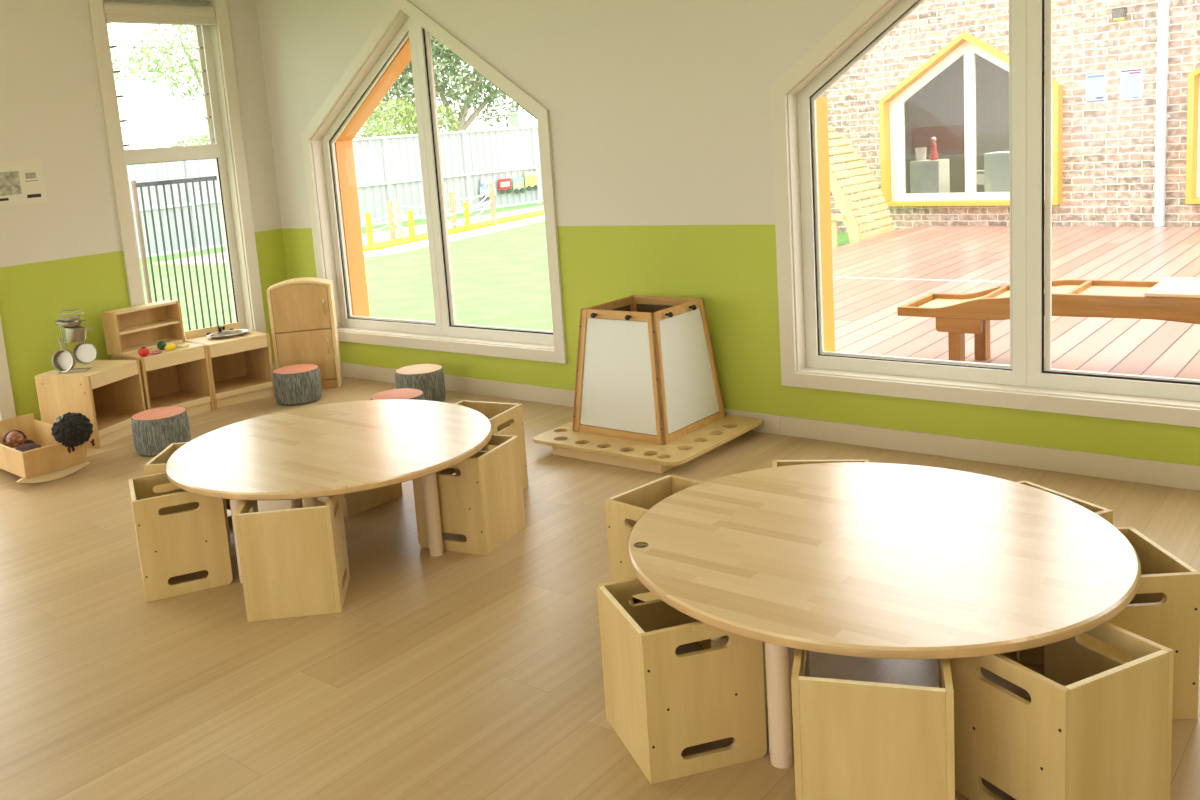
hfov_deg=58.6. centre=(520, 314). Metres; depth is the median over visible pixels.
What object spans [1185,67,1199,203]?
building window
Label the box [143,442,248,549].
chair
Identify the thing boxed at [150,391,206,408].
shelf
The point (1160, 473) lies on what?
baseboard
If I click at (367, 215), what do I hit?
post
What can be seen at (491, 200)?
rope
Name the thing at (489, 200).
rope
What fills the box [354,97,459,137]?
tree
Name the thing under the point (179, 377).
base cabinet
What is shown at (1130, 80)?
paper notice
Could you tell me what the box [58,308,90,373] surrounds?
pot rack
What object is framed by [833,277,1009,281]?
trim
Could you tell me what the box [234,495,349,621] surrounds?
chair
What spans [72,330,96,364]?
saucepan
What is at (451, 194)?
post
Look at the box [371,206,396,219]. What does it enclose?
rope
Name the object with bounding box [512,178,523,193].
sign
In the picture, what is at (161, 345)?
avocado
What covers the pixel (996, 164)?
base cabinet
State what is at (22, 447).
blanket
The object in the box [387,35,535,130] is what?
tree
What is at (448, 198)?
rope
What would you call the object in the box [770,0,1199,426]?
window
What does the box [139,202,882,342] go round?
lawn
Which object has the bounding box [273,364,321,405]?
stool
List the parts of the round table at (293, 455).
leg, leg, leg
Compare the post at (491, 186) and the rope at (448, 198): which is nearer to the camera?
the rope at (448, 198)
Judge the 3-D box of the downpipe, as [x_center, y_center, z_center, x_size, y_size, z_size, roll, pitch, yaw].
[7.055,-2.492,11.702,0.116,3.050,0.140,-13,12,-41]
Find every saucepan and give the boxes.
[52,338,75,371]
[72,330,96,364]
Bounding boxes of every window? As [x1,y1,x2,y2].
[88,0,265,345]
[301,0,566,363]
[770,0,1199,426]
[879,33,1062,205]
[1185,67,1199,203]
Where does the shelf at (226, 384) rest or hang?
attached to the base cabinet at (240, 360)
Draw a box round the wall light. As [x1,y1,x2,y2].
[1112,7,1126,19]
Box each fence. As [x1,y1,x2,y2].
[126,126,542,257]
[131,176,231,341]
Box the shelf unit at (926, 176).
[910,159,949,192]
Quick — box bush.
[170,134,208,146]
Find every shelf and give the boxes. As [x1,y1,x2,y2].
[96,413,134,430]
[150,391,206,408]
[214,375,269,393]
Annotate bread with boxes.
[177,344,189,347]
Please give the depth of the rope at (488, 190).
20.11 m
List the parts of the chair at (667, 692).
panel, panel, seat, panel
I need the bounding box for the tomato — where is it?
[138,347,148,356]
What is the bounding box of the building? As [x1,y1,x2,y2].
[820,0,1199,232]
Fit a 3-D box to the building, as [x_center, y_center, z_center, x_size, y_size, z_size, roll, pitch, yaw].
[9.047,-2.777,12.994,4.600,3.320,11.600,-13,12,-41]
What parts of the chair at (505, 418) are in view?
panel, panel, panel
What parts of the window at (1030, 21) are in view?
sash, sash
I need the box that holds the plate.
[149,351,162,353]
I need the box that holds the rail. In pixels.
[831,215,843,247]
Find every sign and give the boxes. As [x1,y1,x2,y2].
[480,177,495,200]
[498,178,511,194]
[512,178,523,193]
[524,171,537,190]
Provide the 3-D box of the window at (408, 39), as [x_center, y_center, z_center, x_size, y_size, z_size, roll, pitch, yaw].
[-0.544,-0.889,6.769,2.192,2.214,0.340,4,12,41]
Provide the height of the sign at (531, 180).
0.470 m
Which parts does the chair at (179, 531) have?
panel, panel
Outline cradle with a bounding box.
[0,413,89,482]
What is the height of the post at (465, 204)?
0.550 m
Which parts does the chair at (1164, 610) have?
panel, panel, panel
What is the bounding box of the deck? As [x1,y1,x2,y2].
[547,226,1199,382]
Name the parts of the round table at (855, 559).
leg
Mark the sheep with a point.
(71, 430)
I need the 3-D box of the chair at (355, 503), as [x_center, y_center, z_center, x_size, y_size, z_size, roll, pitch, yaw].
[-0.767,0.651,4.764,0.308,0.380,0.320,4,12,41]
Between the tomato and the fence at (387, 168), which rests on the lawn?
the fence at (387, 168)
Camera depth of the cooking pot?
6.07 m
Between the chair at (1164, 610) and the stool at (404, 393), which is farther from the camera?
the stool at (404, 393)
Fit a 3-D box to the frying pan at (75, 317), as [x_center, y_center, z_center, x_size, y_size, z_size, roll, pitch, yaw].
[-2.571,0.018,6.085,0.118,0.052,0.108,3,12,39]
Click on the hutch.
(139, 325)
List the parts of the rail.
post, rail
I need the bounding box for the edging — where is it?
[363,210,543,251]
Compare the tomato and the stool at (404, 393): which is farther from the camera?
the tomato
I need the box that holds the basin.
[207,329,249,338]
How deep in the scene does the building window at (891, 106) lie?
13.51 m
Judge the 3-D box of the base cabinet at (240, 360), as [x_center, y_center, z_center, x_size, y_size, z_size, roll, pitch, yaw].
[-1.927,0.320,7.031,0.430,0.478,0.400,-12,12,-38]
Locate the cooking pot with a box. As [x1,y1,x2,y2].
[64,325,93,341]
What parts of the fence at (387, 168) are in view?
post, rail, rail, post, rail, post, post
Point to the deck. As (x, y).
(867, 320)
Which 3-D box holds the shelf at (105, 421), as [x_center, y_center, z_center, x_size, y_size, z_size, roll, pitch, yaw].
[-2.513,0.644,6.300,0.368,0.018,0.389,-1,10,21]
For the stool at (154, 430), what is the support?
on the floor
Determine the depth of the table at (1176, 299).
5.83 m
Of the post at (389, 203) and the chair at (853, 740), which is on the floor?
the chair at (853, 740)
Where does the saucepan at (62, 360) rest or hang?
hanging from the pot rack
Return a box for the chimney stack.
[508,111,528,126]
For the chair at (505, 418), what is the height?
0.380 m
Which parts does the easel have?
corner post, rail, rail, white panel, rail, corner post, board, corner post, rail, clip knob, rail, white panel, clip knob, rail, corner post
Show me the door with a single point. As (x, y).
(7, 408)
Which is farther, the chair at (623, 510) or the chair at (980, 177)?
the chair at (980, 177)
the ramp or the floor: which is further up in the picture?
the ramp
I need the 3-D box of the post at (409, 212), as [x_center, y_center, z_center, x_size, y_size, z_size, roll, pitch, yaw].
[-1.893,-1.532,18.460,0.100,0.550,0.100,4,12,41]
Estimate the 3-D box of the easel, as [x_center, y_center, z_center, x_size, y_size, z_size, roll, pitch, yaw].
[0.609,0.304,5.250,0.869,0.690,0.801,4,13,42]
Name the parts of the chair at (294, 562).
panel, panel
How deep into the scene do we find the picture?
6.21 m
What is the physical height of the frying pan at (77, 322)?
0.035 m
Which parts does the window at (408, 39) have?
sash, sash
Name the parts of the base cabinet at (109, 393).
panel, panel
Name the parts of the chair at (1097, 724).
panel, panel, panel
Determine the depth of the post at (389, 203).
18.73 m
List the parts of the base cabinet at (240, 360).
panel, panel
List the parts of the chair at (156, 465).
panel, panel, panel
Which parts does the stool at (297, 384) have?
seat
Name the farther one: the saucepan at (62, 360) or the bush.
the bush
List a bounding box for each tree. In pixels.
[111,24,202,104]
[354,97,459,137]
[362,34,431,135]
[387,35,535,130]
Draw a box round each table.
[165,399,492,583]
[628,462,1140,768]
[897,277,1199,361]
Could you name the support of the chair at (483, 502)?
on the floor
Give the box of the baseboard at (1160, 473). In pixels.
[341,362,1199,490]
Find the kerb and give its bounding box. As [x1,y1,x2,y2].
[364,215,544,257]
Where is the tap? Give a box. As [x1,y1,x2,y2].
[218,325,224,331]
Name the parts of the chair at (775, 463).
panel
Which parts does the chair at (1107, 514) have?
panel, panel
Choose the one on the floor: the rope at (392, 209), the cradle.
the cradle
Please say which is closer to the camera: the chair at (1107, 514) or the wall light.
the chair at (1107, 514)
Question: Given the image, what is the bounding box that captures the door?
[0,318,15,420]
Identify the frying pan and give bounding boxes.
[55,319,85,326]
[61,312,83,322]
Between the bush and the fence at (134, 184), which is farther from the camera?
the bush
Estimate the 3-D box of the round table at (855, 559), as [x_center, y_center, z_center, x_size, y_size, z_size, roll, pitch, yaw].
[0.948,0.800,2.904,1.283,0.422,1.283,4,12,41]
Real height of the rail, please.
0.430 m
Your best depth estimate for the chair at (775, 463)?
3.65 m
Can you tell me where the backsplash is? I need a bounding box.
[185,322,240,338]
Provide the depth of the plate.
6.53 m
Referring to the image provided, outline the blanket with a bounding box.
[15,443,41,451]
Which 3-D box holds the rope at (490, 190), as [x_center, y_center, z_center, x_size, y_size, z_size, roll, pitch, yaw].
[-0.774,-2.178,19.965,0.026,0.305,1.039,0,11,27]
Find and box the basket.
[915,147,926,160]
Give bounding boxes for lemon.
[165,343,176,349]
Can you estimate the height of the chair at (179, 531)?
0.380 m
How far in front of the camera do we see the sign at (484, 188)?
25.53 m
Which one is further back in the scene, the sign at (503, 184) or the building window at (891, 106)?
the sign at (503, 184)
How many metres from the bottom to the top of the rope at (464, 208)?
0.126 m
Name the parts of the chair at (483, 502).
panel, panel, panel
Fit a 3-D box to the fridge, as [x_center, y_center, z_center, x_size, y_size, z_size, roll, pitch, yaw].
[-1.451,0.129,7.163,0.416,0.737,0.224,-5,9,-5]
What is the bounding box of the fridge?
[266,277,342,387]
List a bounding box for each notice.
[0,159,46,205]
[1086,73,1105,102]
[1120,69,1142,100]
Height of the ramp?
1.835 m
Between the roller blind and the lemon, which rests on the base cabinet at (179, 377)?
the lemon
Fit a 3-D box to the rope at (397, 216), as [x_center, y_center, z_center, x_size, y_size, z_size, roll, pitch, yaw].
[-2.436,-1.636,19.044,0.026,0.212,0.886,1,11,31]
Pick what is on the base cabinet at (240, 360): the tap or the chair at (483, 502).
the tap
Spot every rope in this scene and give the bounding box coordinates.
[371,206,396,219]
[372,216,397,230]
[392,209,407,218]
[400,198,449,207]
[413,208,464,218]
[414,219,465,229]
[454,190,489,199]
[455,200,490,208]
[469,190,490,208]
[470,200,491,218]
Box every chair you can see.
[128,472,232,601]
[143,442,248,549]
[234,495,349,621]
[303,483,402,517]
[412,434,525,555]
[436,400,527,488]
[597,577,766,783]
[605,474,702,603]
[772,459,869,466]
[791,649,954,799]
[949,622,1173,799]
[977,170,983,184]
[1017,480,1112,524]
[1017,526,1199,719]
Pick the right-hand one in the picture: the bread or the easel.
the easel
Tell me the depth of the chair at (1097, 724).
2.23 m
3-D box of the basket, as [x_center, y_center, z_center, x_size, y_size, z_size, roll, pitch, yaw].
[5.373,-2.154,14.280,0.150,0.170,0.150,-13,12,-41]
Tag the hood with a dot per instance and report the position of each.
(14, 437)
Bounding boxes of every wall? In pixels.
[0,0,287,420]
[256,0,1199,465]
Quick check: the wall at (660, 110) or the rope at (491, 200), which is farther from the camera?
the rope at (491, 200)
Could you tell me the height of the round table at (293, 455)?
0.420 m
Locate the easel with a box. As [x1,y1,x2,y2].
[533,295,762,473]
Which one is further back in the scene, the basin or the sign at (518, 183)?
the sign at (518, 183)
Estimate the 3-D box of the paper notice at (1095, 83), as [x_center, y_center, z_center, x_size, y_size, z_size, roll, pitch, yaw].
[6.615,-2.605,12.242,0.007,0.318,0.212,-13,12,-41]
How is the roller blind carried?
attached to the window at (219, 147)
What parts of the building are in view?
interior panel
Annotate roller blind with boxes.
[103,2,215,25]
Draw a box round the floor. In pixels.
[0,376,1199,799]
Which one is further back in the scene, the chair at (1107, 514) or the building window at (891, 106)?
the building window at (891, 106)
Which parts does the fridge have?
panel, freezer door, fridge door, panel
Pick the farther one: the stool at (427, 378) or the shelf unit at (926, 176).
the shelf unit at (926, 176)
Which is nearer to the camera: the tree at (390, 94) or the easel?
the easel
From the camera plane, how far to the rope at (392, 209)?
18.60 m
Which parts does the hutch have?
panel, shelf, panel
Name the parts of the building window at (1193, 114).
white frame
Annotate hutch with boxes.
[101,300,184,355]
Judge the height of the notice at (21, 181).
0.255 m
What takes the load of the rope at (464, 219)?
attached to the post at (409, 212)
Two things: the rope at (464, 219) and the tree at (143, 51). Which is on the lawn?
the tree at (143, 51)
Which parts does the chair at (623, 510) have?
panel, panel, panel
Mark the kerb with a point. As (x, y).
(477, 232)
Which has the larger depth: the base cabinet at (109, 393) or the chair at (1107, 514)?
the base cabinet at (109, 393)
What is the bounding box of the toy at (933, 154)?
[930,137,937,159]
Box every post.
[365,213,373,243]
[387,201,395,239]
[394,199,403,238]
[407,210,414,238]
[449,192,456,228]
[463,202,470,231]
[489,183,496,225]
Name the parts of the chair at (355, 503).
panel, panel, panel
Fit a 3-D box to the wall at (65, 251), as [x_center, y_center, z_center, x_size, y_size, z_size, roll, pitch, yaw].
[-4.427,-0.403,4.692,0.150,3.050,8.000,4,12,41]
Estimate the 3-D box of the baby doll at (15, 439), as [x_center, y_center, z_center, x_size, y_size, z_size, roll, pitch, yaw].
[-2.643,0.702,5.704,0.341,0.150,0.176,4,12,41]
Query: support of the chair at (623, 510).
on the floor
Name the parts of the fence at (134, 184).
post, rail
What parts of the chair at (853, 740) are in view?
panel, panel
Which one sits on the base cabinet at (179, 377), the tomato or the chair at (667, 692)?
the tomato
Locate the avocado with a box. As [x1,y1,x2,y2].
[157,341,165,349]
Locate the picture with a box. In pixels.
[0,171,21,195]
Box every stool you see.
[131,406,190,456]
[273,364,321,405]
[371,388,424,399]
[395,364,445,401]
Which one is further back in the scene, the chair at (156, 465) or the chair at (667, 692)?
the chair at (156, 465)
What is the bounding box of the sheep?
[51,412,94,452]
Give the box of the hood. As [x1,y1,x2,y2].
[3,430,26,445]
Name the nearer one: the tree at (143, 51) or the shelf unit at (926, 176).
the shelf unit at (926, 176)
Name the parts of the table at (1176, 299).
leg, leg, lid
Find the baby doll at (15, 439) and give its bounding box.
[3,430,41,451]
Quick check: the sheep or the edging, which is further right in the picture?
the edging
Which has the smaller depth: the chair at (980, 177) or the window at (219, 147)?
the window at (219, 147)
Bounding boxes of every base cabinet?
[35,360,145,448]
[111,342,214,416]
[185,322,274,408]
[984,151,1008,191]
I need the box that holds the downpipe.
[1154,0,1169,226]
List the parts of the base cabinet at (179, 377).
panel, panel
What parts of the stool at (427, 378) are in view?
seat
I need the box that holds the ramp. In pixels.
[828,123,894,242]
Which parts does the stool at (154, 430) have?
seat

